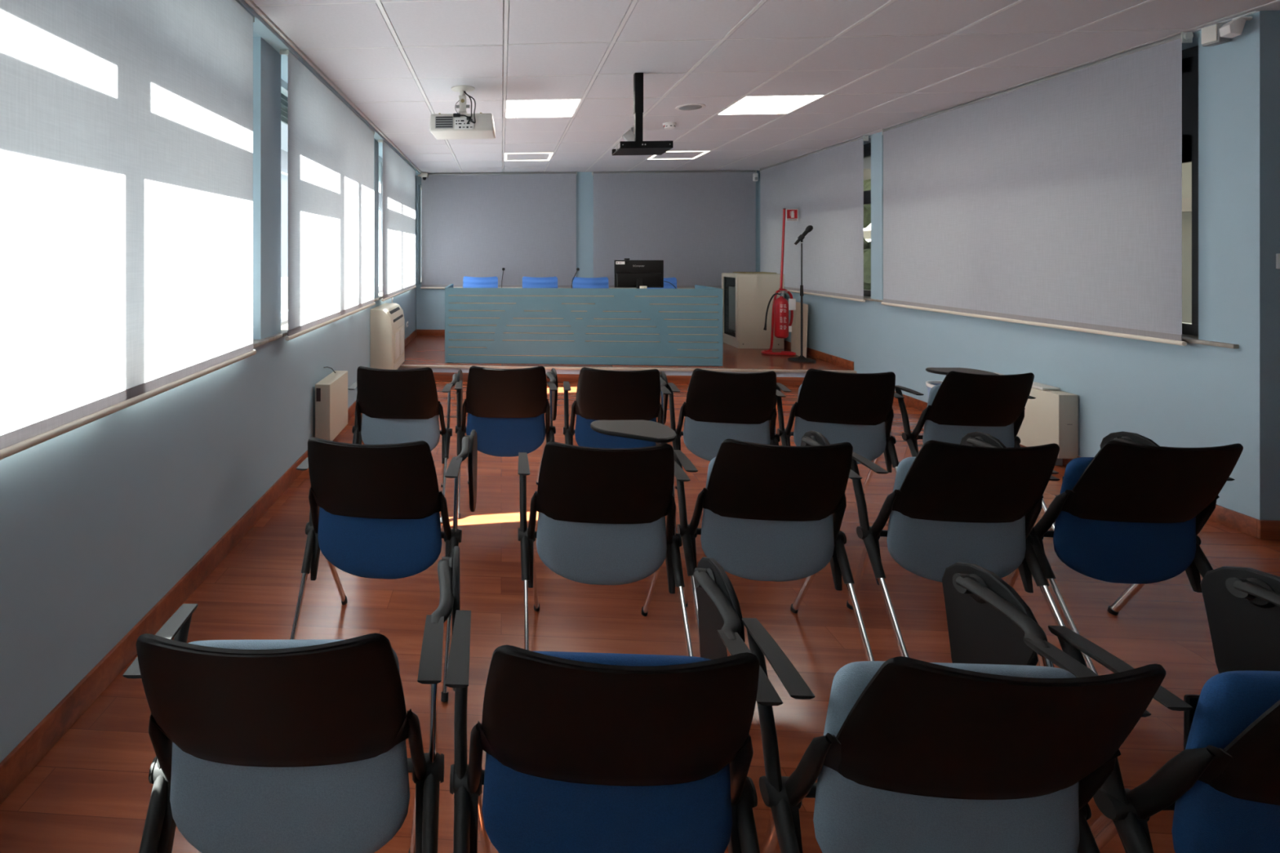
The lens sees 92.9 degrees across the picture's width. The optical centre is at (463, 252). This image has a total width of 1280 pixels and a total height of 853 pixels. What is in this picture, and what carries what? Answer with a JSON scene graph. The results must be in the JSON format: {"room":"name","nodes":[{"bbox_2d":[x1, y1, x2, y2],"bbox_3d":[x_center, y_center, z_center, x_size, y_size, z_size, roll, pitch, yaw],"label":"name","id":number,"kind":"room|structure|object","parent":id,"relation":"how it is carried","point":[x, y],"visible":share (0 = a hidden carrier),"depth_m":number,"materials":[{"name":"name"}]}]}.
{"room":"conference room","nodes":[
{"label":"conference room","id":0,"kind":"room"},
{"bbox_2d":[0,30,416,762],"bbox_3d":[-1.274,0.083,2.542,0.330,2.615,12.910,0,0,4],"label":"wall","id":1,"kind":"structure","parent":0,"point":[100,518],"depth_m":2.13,"materials":[{"name":"blue paint"}]},
{"bbox_2d":[0,0,256,460],"bbox_3d":[-1.094,-0.338,1.937,0.058,1.670,1.812,0,0,4],"label":"roller blind","id":2,"kind":"object","parent":1,"relation":"attached to","point":[126,126],"visible":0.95,"depth_m":1.82,"materials":[{"name":"fabric"}]},
{"bbox_2d":[0,400,355,804],"bbox_3d":[-1.186,1.343,1.229,0.014,0.095,10.300,0,0,4],"label":"baseboard","id":3,"kind":"structure","parent":1,"relation":"attached to","point":[16,766],"depth_m":1.92,"materials":[{"name":"red wood"}]},
{"bbox_2d":[253,338,268,348],"bbox_3d":[-1.288,0.471,1.927,0.342,0.021,2.400,0,0,4],"label":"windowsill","id":4,"kind":"structure","parent":1,"relation":"attached to","point":[256,343],"depth_m":3.02,"materials":[{"name":"grey stone"}]},
{"bbox_2d":[280,78,288,322],"bbox_3d":[-1.197,-0.340,4.624,0.105,1.600,2.485,0,0,4],"label":"window","id":5,"kind":"structure","parent":1,"relation":"in","point":[284,86],"depth_m":3.94,"materials":[{"name":"grey"}]},
{"bbox_2d":[280,93,288,124],"bbox_3d":[-1.242,-1.030,4.627,0.015,0.220,2.485,0,0,4],"label":"shutter","id":6,"kind":"object","parent":5,"relation":"attached to","point":[284,100],"depth_m":4.12,"materials":[{"name":"grey metal"}]},
{"bbox_2d":[264,297,380,342],"bbox_3d":[-0.962,0.471,4.551,0.030,0.021,2.870,0,0,4],"label":"trim","id":7,"kind":"structure","parent":1,"relation":"attached to","point":[278,335],"depth_m":3.22,"materials":[{"name":"grey stone"}]},
{"bbox_2d":[280,48,375,341],"bbox_3d":[-0.935,-0.338,4.399,0.058,1.670,2.257,0,0,4],"label":"roller blind","id":8,"kind":"object","parent":1,"relation":"attached to","point":[331,148],"visible":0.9,"depth_m":4.02,"materials":[{"name":"fabric"}]},
{"bbox_2d":[235,0,420,175],"bbox_3d":[-1.076,-1.177,2.379,0.084,0.075,12.609,0,0,4],"label":"trim","id":9,"kind":"structure","parent":1,"relation":"attached to","point":[260,26],"depth_m":3.26,"materials":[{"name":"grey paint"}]},
{"bbox_2d":[280,297,378,337],"bbox_3d":[-1.113,0.471,4.626,0.342,0.021,2.590,0,0,4],"label":"trim","id":10,"kind":"structure","parent":1,"relation":"attached to","point":[284,325],"depth_m":3.60,"materials":[{"name":"grey stone"}]},
{"bbox_2d":[315,366,347,440],"bbox_3d":[-0.944,1.054,4.158,0.120,0.473,0.462,0,0,4],"label":"wall heater","id":11,"kind":"object","parent":1,"relation":"attached to","point":[331,392],"visible":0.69,"depth_m":3.98,"materials":[{"name":"beige metal"}]},
{"bbox_2d":[378,155,382,291],"bbox_3d":[-1.031,-0.340,7.191,0.105,1.600,2.260,0,0,4],"label":"window","id":12,"kind":"structure","parent":1,"relation":"in","point":[380,159],"depth_m":7.01,"materials":[{"name":"grey"}]},
{"bbox_2d":[378,290,382,298],"bbox_3d":[-0.948,0.471,7.176,0.342,0.021,2.360,0,0,4],"label":"trim","id":13,"kind":"structure","parent":1,"relation":"attached to","point":[380,292],"depth_m":6.41,"materials":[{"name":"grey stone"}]},
{"bbox_2d":[377,139,416,301],"bbox_3d":[-0.765,-0.338,7.034,0.058,1.670,2.282,0,0,4],"label":"roller blind","id":14,"kind":"object","parent":1,"relation":"attached to","point":[398,176],"visible":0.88,"depth_m":6.78,"materials":[{"name":"fabric"}]},
{"bbox_2d":[404,328,416,346],"bbox_3d":[-0.778,1.190,7.546,0.014,0.089,2.260,0,0,4],"label":"baseboard","id":15,"kind":"structure","parent":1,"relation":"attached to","point":[413,335],"depth_m":8.07,"materials":[{"name":"red wood"}]},
{"bbox_2d":[416,170,758,329],"bbox_3d":[1.771,0.083,8.664,4.941,2.615,0.300,0,0,4],"label":"wall","id":16,"kind":"structure","parent":0,"point":[430,303],"depth_m":8.52,"materials":[{"name":"blue paint"}]},
{"bbox_2d":[419,185,421,284],"bbox_3d":[-0.563,-0.265,8.815,0.200,1.490,0.040,0,0,4],"label":"window","id":17,"kind":"structure","parent":16,"relation":"in","point":[420,185],"depth_m":8.80,"materials":[{"name":"grey"}]},
{"bbox_2d":[420,171,577,288],"bbox_3d":[0.506,-0.318,8.562,2.295,1.710,0.058,0,0,4],"label":"roller blind","id":18,"kind":"object","parent":16,"relation":"attached to","point":[523,224],"visible":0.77,"depth_m":8.54,"materials":[{"name":"grey fabric"}]},
{"bbox_2d":[416,328,723,337],"bbox_3d":[1.757,1.190,8.507,4.920,0.089,0.014,0,0,4],"label":"baseboard","id":19,"kind":"structure","parent":16,"relation":"attached to","point":[419,332],"depth_m":8.64,"materials":[{"name":"red wood"}]},
{"bbox_2d":[591,169,756,288],"bbox_3d":[3.020,-0.318,8.400,2.317,1.710,0.058,0,0,4],"label":"roller blind","id":20,"kind":"object","parent":16,"relation":"attached to","point":[701,224],"visible":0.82,"depth_m":8.38,"materials":[{"name":"grey fabric"}]},
{"bbox_2d":[0,380,1279,852],"bbox_3d":[2.417,1.440,0.961,7.900,0.100,10.430,0,0,4],"label":"floor","id":21,"kind":"structure","parent":0,"point":[91,793],"depth_m":2.20,"materials":[{"name":"red laminate"}]},
{"bbox_2d":[122,546,459,852],"bbox_3d":[-0.307,1.000,1.171,0.597,0.795,0.624,0,0,0],"label":"chair","id":22,"kind":"object","parent":21,"relation":"on","point":[260,746],"visible":0.94,"depth_m":1.05,"materials":[{"name":"black plastic"}]},
{"bbox_2d":[289,429,477,702],"bbox_3d":[-0.272,1.000,2.129,0.597,0.795,0.624,0,0,6],"label":"chair","id":23,"kind":"object","parent":21,"relation":"on","point":[378,515],"visible":0.99,"depth_m":2.00,"materials":[{"name":"black plastic"}]},
{"bbox_2d":[347,366,462,522],"bbox_3d":[-0.329,1.000,3.317,0.597,0.795,0.624,0,0,5],"label":"chair","id":24,"kind":"object","parent":21,"relation":"on","point":[396,406],"visible":0.8,"depth_m":3.16,"materials":[{"name":"black plastic"}]},
{"bbox_2d":[454,365,558,518],"bbox_3d":[0.251,1.000,3.341,0.597,0.795,0.624,0,0,1],"label":"chair","id":25,"kind":"object","parent":21,"relation":"on","point":[506,409],"visible":0.93,"depth_m":3.20,"materials":[{"name":"black plastic"}]},
{"bbox_2d":[518,419,693,656],"bbox_3d":[0.498,1.000,2.096,0.610,0.795,0.633,0,0,4],"label":"chair","id":26,"kind":"object","parent":21,"relation":"on","point":[602,512],"visible":0.99,"depth_m":1.97,"materials":[{"name":"black plastic"}]},
{"bbox_2d":[444,556,782,852],"bbox_3d":[0.272,1.000,1.135,0.597,0.795,0.624,0,0,3],"label":"chair","id":27,"kind":"object","parent":21,"relation":"on","point":[586,752],"visible":1,"depth_m":1.00,"materials":[{"name":"black plastic"}]},
{"bbox_2d":[563,367,671,448],"bbox_3d":[0.859,1.000,3.281,0.597,0.795,0.624,0,0,7],"label":"chair","id":28,"kind":"object","parent":21,"relation":"on","point":[601,394],"visible":0.83,"depth_m":3.11,"materials":[{"name":"black plastic"}]},
{"bbox_2d":[401,335,852,370],"bbox_3d":[1.684,1.312,7.377,4.950,0.154,2.280,0,0,4],"label":"platform","id":29,"kind":"object","parent":21,"relation":"on","point":[421,349],"visible":0.29,"depth_m":6.67,"materials":[{"name":"red laminate"}]},
{"bbox_2d":[369,302,404,369],"bbox_3d":[-0.771,0.885,6.012,0.226,0.660,0.740,0,0,4],"label":"air conditioner","id":30,"kind":"object","parent":29,"relation":"on","point":[387,321],"visible":0.96,"depth_m":5.65,"materials":[{"name":"beige plastic"}]},
{"bbox_2d":[394,324,404,363],"bbox_3d":[-0.666,0.935,6.015,0.009,0.320,0.560,0,0,4],"label":"grille","id":31,"kind":"object","parent":30,"relation":"attached to","point":[398,330],"depth_m":5.97,"materials":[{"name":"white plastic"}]},
{"bbox_2d":[462,275,497,288],"bbox_3d":[0.199,0.779,7.641,0.523,0.908,0.540,0,0,7],"label":"office chair","id":32,"kind":"object","parent":29,"relation":"on","point":[468,282],"visible":0.33,"depth_m":7.84,"materials":[{"name":"blue fabric"}]},
{"bbox_2d":[522,276,557,288],"bbox_3d":[1.008,0.779,7.589,0.523,0.908,0.540,0,0,4],"label":"office chair","id":33,"kind":"object","parent":29,"relation":"on","point":[527,282],"visible":0.27,"depth_m":7.79,"materials":[{"name":"blue fabric"}]},
{"bbox_2d":[444,284,722,365],"bbox_3d":[1.322,0.815,6.814,3.016,0.840,0.830,0,0,4],"label":"desk","id":34,"kind":"object","parent":29,"relation":"on","point":[543,326],"visible":1,"depth_m":6.40,"materials":[{"name":"teal paint"}]},
{"bbox_2d":[501,267,505,288],"bbox_3d":[0.438,0.340,6.706,0.110,0.330,0.110,0,0,4],"label":"desk microphone","id":35,"kind":"object","parent":34,"relation":"on","point":[503,268],"visible":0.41,"depth_m":6.70,"materials":[{"name":"black"}]},
{"bbox_2d":[571,267,579,288],"bbox_3d":[1.241,0.340,6.648,0.133,0.330,0.110,0,0,36],"label":"desk microphone","id":36,"kind":"object","parent":34,"relation":"on","point":[577,268],"visible":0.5,"depth_m":6.65,"materials":[{"name":"black"}]},
{"bbox_2d":[613,260,663,288],"bbox_3d":[2.010,0.297,6.684,0.554,0.415,0.200,0,0,4],"label":"computer monitor","id":37,"kind":"object","parent":34,"relation":"on","point":[632,273],"visible":0.97,"depth_m":6.67,"materials":[{"name":"black plastic"}]},
{"bbox_2d":[572,276,608,288],"bbox_3d":[1.670,0.779,7.476,0.523,0.908,0.540,0,0,2],"label":"office chair","id":38,"kind":"object","parent":29,"relation":"on","point":[578,282],"visible":0.28,"depth_m":7.68,"materials":[{"name":"blue fabric"}]},
{"bbox_2d":[433,372,804,385],"bbox_3d":[1.609,1.347,6.218,4.920,0.085,0.014,0,0,4],"label":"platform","id":39,"kind":"object","parent":29,"relation":"attached to","point":[437,375],"depth_m":6.17,"materials":[{"name":"red wood"}]},
{"bbox_2d":[396,364,857,377],"bbox_3d":[1.610,1.244,6.232,4.950,0.024,0.045,0,0,4],"label":"trim","id":40,"kind":"structure","parent":29,"relation":"attached to","point":[401,366],"depth_m":6.21,"materials":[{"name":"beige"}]},
{"bbox_2d":[647,277,676,288],"bbox_3d":[2.502,0.779,7.372,0.523,0.908,0.540,0,0,8],"label":"office chair","id":41,"kind":"object","parent":29,"relation":"on","point":[672,280],"visible":0.11,"depth_m":7.56,"materials":[{"name":"blue fabric"}]},
{"bbox_2d":[721,272,784,348],"bbox_3d":[3.823,0.757,7.739,0.588,0.955,0.522,0,0,4],"label":"base cabinet","id":42,"kind":"object","parent":29,"relation":"on","point":[746,297],"visible":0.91,"depth_m":7.49,"materials":[{"name":"beige metal"}]},
{"bbox_2d":[733,271,776,273],"bbox_3d":[3.917,0.274,7.864,0.405,0.010,0.400,0,0,4],"label":"flat board","id":43,"kind":"object","parent":42,"relation":"on","point":[733,272],"visible":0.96,"depth_m":7.85,"materials":[{"name":"beige"}]},
{"bbox_2d":[761,208,798,355],"bbox_3d":[3.826,0.348,7.054,0.410,1.771,0.180,0,0,21],"label":"stand","id":44,"kind":"object","parent":29,"relation":"on","point":[792,215],"visible":0.95,"depth_m":7.08,"materials":[{"name":"red metal"}]},
{"bbox_2d":[763,290,795,338],"bbox_3d":[3.764,0.742,7.003,0.351,0.566,0.163,0,0,4],"label":"fire extinguisher","id":45,"kind":"object","parent":44,"relation":"hanging from","point":[781,305],"visible":1,"depth_m":6.94,"materials":[{"name":"red metal"}]},
{"bbox_2d":[791,302,808,358],"bbox_3d":[4.041,0.922,7.029,0.064,0.624,0.666,0,0,13],"label":"plywood board","id":46,"kind":"object","parent":29,"relation":"on","point":[796,325],"visible":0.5,"depth_m":7.02,"materials":[{"name":"beige wood"}]},
{"bbox_2d":[787,240,816,363],"bbox_3d":[3.851,0.521,6.646,0.280,1.428,0.280,0,0,4],"label":"microphone stand","id":47,"kind":"object","parent":29,"relation":"on","point":[801,358],"visible":1,"depth_m":6.64,"materials":[{"name":"black metal"}]},
{"bbox_2d":[794,225,813,244],"bbox_3d":[3.860,-0.195,6.624,0.188,0.223,0.066,0,0,31],"label":"handheld microphone","id":48,"kind":"object","parent":47,"relation":"attached to","point":[809,228],"visible":1,"depth_m":6.60,"materials":[{"name":"black plastic"}]},
{"bbox_2d":[805,225,813,231],"bbox_3d":[3.907,-0.266,6.595,0.076,0.080,0.068,0,0,4],"label":"grille","id":49,"kind":"object","parent":48,"relation":"attached to","point":[809,228],"depth_m":6.57,"materials":[{"name":"black metal"}]},
{"bbox_2d":[667,368,786,489],"bbox_3d":[1.446,1.000,3.236,0.597,0.795,0.624,0,0,10],"label":"chair","id":50,"kind":"object","parent":21,"relation":"on","point":[718,406],"visible":0.78,"depth_m":3.08,"materials":[{"name":"black plastic"}]},
{"bbox_2d":[673,430,874,661],"bbox_3d":[1.073,1.000,2.115,0.597,0.795,0.624,0,0,5],"label":"chair","id":51,"kind":"object","parent":21,"relation":"on","point":[771,513],"visible":0.96,"depth_m":1.98,"materials":[{"name":"black plastic"}]},
{"bbox_2d":[776,368,904,494],"bbox_3d":[2.051,1.000,3.220,0.597,0.795,0.624,0,0,14],"label":"chair","id":52,"kind":"object","parent":21,"relation":"on","point":[855,409],"visible":0.83,"depth_m":3.07,"materials":[{"name":"black plastic"}]},
{"bbox_2d":[925,380,942,397],"bbox_3d":[3.804,1.215,4.594,0.260,0.350,0.260,0,0,4],"label":"waste bin","id":53,"kind":"object","parent":21,"relation":"on","point":[930,384],"visible":0.21,"depth_m":4.69,"materials":[{"name":"white"}]},
{"bbox_2d":[741,562,1165,852],"bbox_3d":[0.857,1.000,1.110,0.597,0.795,0.624,0,0,2],"label":"chair","id":54,"kind":"object","parent":21,"relation":"on","point":[990,749],"visible":0.99,"depth_m":0.98,"materials":[{"name":"black plastic"}]},
{"bbox_2d":[846,431,1065,657],"bbox_3d":[1.717,1.000,2.101,0.597,0.795,0.624,0,0,5],"label":"chair","id":55,"kind":"object","parent":21,"relation":"on","point":[978,500],"visible":0.92,"depth_m":1.97,"materials":[{"name":"black plastic"}]},
{"bbox_2d":[894,367,1054,530],"bbox_3d":[2.707,1.000,3.189,0.610,0.795,0.633,0,0,6],"label":"chair","id":56,"kind":"object","parent":21,"relation":"on","point":[967,400],"visible":0.77,"depth_m":3.02,"materials":[{"name":"black plastic"}]},
{"bbox_2d":[1004,431,1243,674],"bbox_3d":[2.294,1.000,2.100,0.597,0.795,0.624,0,0,5],"label":"chair","id":57,"kind":"object","parent":21,"relation":"on","point":[1134,512],"visible":0.89,"depth_m":1.97,"materials":[{"name":"black plastic"}]},
{"bbox_2d":[1048,566,1279,852],"bbox_3d":[1.463,1.000,1.089,0.597,0.795,0.624,0,0,2],"label":"chair","id":58,"kind":"object","parent":21,"relation":"on","point":[1222,790],"visible":0.99,"depth_m":0.99,"materials":[{"name":"black plastic"}]},
{"bbox_2d":[252,0,1279,173],"bbox_3d":[2.454,-1.209,2.302,7.800,0.071,12.910,0,0,4],"label":"ceiling","id":59,"kind":"structure","parent":0,"point":[354,26],"depth_m":3.52,"materials":[{"name":"white tile"}]},
{"bbox_2d":[417,173,428,180],"bbox_3d":[-0.600,-1.110,8.556,0.150,0.104,0.100,0,0,4],"label":"security camera","id":60,"kind":"object","parent":59,"relation":"attached to","point":[424,175],"visible":1,"depth_m":8.51,"materials":[{"name":"white plastic"}]},
{"bbox_2d":[451,84,475,113],"bbox_3d":[-0.006,-1.074,4.179,0.200,0.202,0.170,0,0,4],"label":"mount","id":61,"kind":"object","parent":59,"relation":"attached to","point":[462,106],"depth_m":4.16,"materials":[{"name":"white metal"}]},
{"bbox_2d":[429,90,495,139],"bbox_3d":[-0.001,-1.006,4.201,0.460,0.323,0.334,0,0,4],"label":"projector","id":62,"kind":"object","parent":61,"relation":"hanging from","point":[457,126],"visible":1,"depth_m":4.07,"materials":[{"name":"white plastic"}]},
{"bbox_2d":[435,115,453,128],"bbox_3d":[-0.136,-0.906,4.066,0.125,0.083,0.004,0,0,4],"label":"grille","id":63,"kind":"object","parent":62,"relation":"attached to","point":[441,122],"depth_m":4.06,"materials":[{"name":"black"}]},
{"bbox_2d":[455,120,472,128],"bbox_3d":[0.003,-0.892,4.054,0.115,0.056,0.002,0,0,4],"label":"socket","id":64,"kind":"object","parent":62,"relation":"attached to","point":[459,123],"depth_m":4.05,"materials":[{"name":"white plastic"}]},
{"bbox_2d":[504,152,553,160],"bbox_3d":[0.788,-1.183,7.174,0.572,0.024,0.572,0,0,4],"label":"recessed light","id":65,"kind":"object","parent":59,"relation":"in","point":[508,156],"visible":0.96,"depth_m":7.15,"materials":[{"name":"white plastic"}]},
{"bbox_2d":[505,98,581,117],"bbox_3d":[0.633,-1.188,4.779,0.576,0.033,0.576,0,0,4],"label":"ceiling light panel","id":66,"kind":"object","parent":59,"relation":"attached to","point":[566,107],"visible":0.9,"depth_m":4.74,"materials":[{"name":"white plastic"}]},
{"bbox_2d":[622,127,634,141],"bbox_3d":[1.556,-1.090,5.467,0.138,0.172,0.072,0,0,4],"label":"wall speaker","id":67,"kind":"object","parent":59,"relation":"attached to","point":[628,135],"visible":0.7,"depth_m":5.43,"materials":[{"name":"grey plastic"}]},
{"bbox_2d":[612,72,673,155],"bbox_3d":[1.170,-0.919,3.841,0.330,0.512,0.282,0,0,4],"label":"mount","id":68,"kind":"object","parent":59,"relation":"attached to","point":[637,147],"visible":1,"depth_m":3.81,"materials":[{"name":"black metal"}]},
{"bbox_2d":[612,140,673,155],"bbox_3d":[1.170,-0.685,3.843,0.330,0.044,0.280,0,0,4],"label":"tray","id":69,"kind":"object","parent":68,"relation":"on","point":[637,147],"depth_m":3.71,"materials":[{"name":"black plastic"}]},
{"bbox_2d":[662,121,675,128],"bbox_3d":[1.873,-1.150,5.310,0.116,0.050,0.116,0,0,4],"label":"smoke detector","id":70,"kind":"object","parent":59,"relation":"attached to","point":[669,125],"visible":1,"depth_m":5.27,"materials":[{"name":"white plastic"}]},
{"bbox_2d":[648,151,709,159],"bbox_3d":[2.584,-1.183,7.058,0.572,0.024,0.572,0,0,4],"label":"recessed light","id":71,"kind":"object","parent":59,"relation":"in","point":[668,154],"visible":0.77,"depth_m":7.09,"materials":[{"name":"white plastic"}]},
{"bbox_2d":[675,103,705,111],"bbox_3d":[1.831,-1.171,4.712,0.230,0.009,0.230,0,0,4],"label":"ceiling speaker","id":72,"kind":"object","parent":59,"relation":"attached to","point":[687,107],"visible":1,"depth_m":4.69,"materials":[{"name":"white plastic"}]},
{"bbox_2d":[679,104,702,110],"bbox_3d":[1.831,-1.168,4.712,0.180,0.004,0.180,0,0,4],"label":"grille","id":73,"kind":"object","parent":72,"relation":"attached to","point":[683,107],"depth_m":4.69,"materials":[{"name":"grey plastic"}]},
{"bbox_2d":[752,173,758,181],"bbox_3d":[4.142,-1.067,8.279,0.060,0.115,0.053,0,0,4],"label":"sensor","id":74,"kind":"object","parent":59,"relation":"attached to","point":[755,175],"visible":1,"depth_m":8.26,"materials":[{"name":"white plastic"}]},
{"bbox_2d":[244,0,1279,173],"bbox_3d":[2.650,-1.184,2.139,7.386,0.042,12.610,0,0,4],"label":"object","id":75,"kind":"structure","parent":59,"relation":"attached to","point":[255,7],"depth_m":3.67,"materials":[{"name":"white metal"}]},
{"bbox_2d":[718,94,824,114],"bbox_3d":[2.430,-1.188,4.663,0.576,0.033,0.576,0,0,4],"label":"ceiling light panel","id":76,"kind":"object","parent":59,"relation":"attached to","point":[760,104],"visible":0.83,"depth_m":4.61,"materials":[{"name":"white plastic"}]},
{"bbox_2d":[863,168,871,180],"bbox_3d":[2.780,-4.933,6.590,7.900,7.355,21.710,0,0,4],"label":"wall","id":77,"kind":"structure","parent":0,"point":[867,172],"depth_m":9.38,"materials":[{"name":"beige paint"}]},
{"bbox_2d":[758,9,1279,520],"bbox_3d":[4.208,0.083,5.736,0.300,2.615,5.830,0,0,4],"label":"wall","id":78,"kind":"structure","parent":0,"point":[1190,395],"depth_m":3.06,"materials":[{"name":"blue paint"}]},
{"bbox_2d":[760,134,868,302],"bbox_3d":[4.097,-0.338,7.005,0.058,1.670,2.362,0,0,4],"label":"roller blind","id":79,"kind":"object","parent":78,"relation":"attached to","point":[825,185],"visible":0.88,"depth_m":6.66,"materials":[{"name":"grey fabric"}]},
{"bbox_2d":[784,340,853,370],"bbox_3d":[4.147,1.190,7.228,0.014,0.089,2.260,0,0,4],"label":"baseboard","id":80,"kind":"structure","parent":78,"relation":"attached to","point":[840,362],"depth_m":6.56,"materials":[{"name":"red wood"}]},
{"bbox_2d":[863,142,871,296],"bbox_3d":[4.317,-0.340,6.946,0.060,1.600,2.280,0,0,4],"label":"window","id":81,"kind":"structure","parent":78,"relation":"in","point":[867,148],"depth_m":6.13,"materials":[{"name":"grey"}]},
{"bbox_2d":[863,295,873,301],"bbox_3d":[4.264,0.471,6.942,0.305,0.021,2.395,0,0,4],"label":"trim","id":82,"kind":"structure","parent":78,"relation":"attached to","point":[866,298],"depth_m":5.86,"materials":[{"name":"grey stone"}]},
{"bbox_2d":[993,372,1078,465],"bbox_3d":[3.883,1.141,4.032,0.120,0.497,0.622,0,0,4],"label":"wall heater","id":83,"kind":"object","parent":78,"relation":"attached to","point":[1051,417],"visible":0.5,"depth_m":3.79,"materials":[{"name":"beige metal"}]},
{"bbox_2d":[880,31,1193,346],"bbox_3d":[3.924,-0.338,4.324,0.058,1.670,2.467,0,0,4],"label":"roller blind","id":84,"kind":"object","parent":78,"relation":"attached to","point":[1055,201],"visible":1,"depth_m":3.84,"materials":[{"name":"grey fabric"}]},
{"bbox_2d":[872,298,1239,348],"bbox_3d":[4.095,0.471,4.325,0.305,0.021,2.840,0,0,4],"label":"trim","id":85,"kind":"structure","parent":78,"relation":"attached to","point":[1187,338],"depth_m":3.05,"materials":[{"name":"grey stone"}]},
{"bbox_2d":[893,391,1258,537],"bbox_3d":[3.968,1.345,4.444,0.014,0.090,3.220,0,0,4],"label":"baseboard","id":86,"kind":"structure","parent":78,"relation":"attached to","point":[1246,524],"depth_m":2.95,"materials":[{"name":"red wood"}]},
{"bbox_2d":[1182,45,1198,335],"bbox_3d":[4.149,-0.340,4.357,0.060,1.600,2.570,0,0,4],"label":"window","id":87,"kind":"structure","parent":78,"relation":"in","point":[1189,55],"depth_m":3.24,"materials":[{"name":"grey glass"}]},
{"bbox_2d":[1201,22,1229,46],"bbox_3d":[3.811,-1.103,2.959,0.074,0.098,0.071,0,0,-4],"label":"wall speaker","id":88,"kind":"object","parent":78,"relation":"attached to","point":[1211,37],"visible":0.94,"depth_m":2.94,"materials":[{"name":"grey plastic"}]},
{"bbox_2d":[1201,24,1217,44],"bbox_3d":[3.777,-1.105,2.956,0.005,0.082,0.058,0,0,-4],"label":"grille","id":89,"kind":"object","parent":88,"relation":"attached to","point":[1209,33],"depth_m":2.95,"materials":[{"name":"white plastic"}]},
{"bbox_2d":[1219,16,1252,38],"bbox_3d":[3.813,-1.111,2.871,0.110,0.098,0.055,0,0,13],"label":"detector","id":90,"kind":"object","parent":78,"relation":"attached to","point":[1234,28],"visible":1,"depth_m":2.86,"materials":[{"name":"white plastic"}]},
{"bbox_2d":[1275,253,1279,268],"bbox_3d":[3.990,0.043,2.823,0.100,0.075,0.011,0,0,4],"label":"light switch","id":91,"kind":"object","parent":78,"relation":"attached to","point":[1277,255],"visible":1,"depth_m":2.82,"materials":[{"name":"white plastic"}]},
{"bbox_3d":[5.288,0.082,2.895,2.220,2.615,0.300,0,0,4],"label":"wall","id":92,"kind":"structure","parent":0,"visible":0},
{"bbox_2d":[1257,520,1279,539],"bbox_3d":[5.121,1.345,2.749,2.534,0.090,0.014,0,0,4],"label":"baseboard","id":93,"kind":"structure","parent":92,"relation":"attached to","point":[1266,529],"depth_m":2.82,"materials":[{"name":"red wood"}]},
{"label":"outside","id":94,"kind":"structure","parent":0,"visible":0},
{"bbox_2d":[280,276,382,311],"bbox_3d":[0.000,2.640,0.000,120.000,0.100,120.000,0,0,4],"label":"ground","id":95,"kind":"structure","parent":94,"point":[284,280],"depth_m":37.10,"materials":[{"name":"white"}]},
{"bbox_2d":[863,178,871,290],"bbox_3d":[9.509,0.299,13.139,2.883,4.582,3.230,0,0,4],"label":"evergreen shrub","id":96,"kind":"object","parent":95,"relation":"on","point":[867,183],"visible":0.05,"depth_m":12.17,"materials":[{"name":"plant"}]},
{"bbox_2d":[863,161,1191,323],"bbox_3d":[13.635,-0.660,8.639,0.700,6.500,25.000,0,0,4],"label":"brick building","id":97,"kind":"structure","parent":95,"relation":"on","point":[1186,166],"depth_m":11.08,"materials":[{"name":"grey"}]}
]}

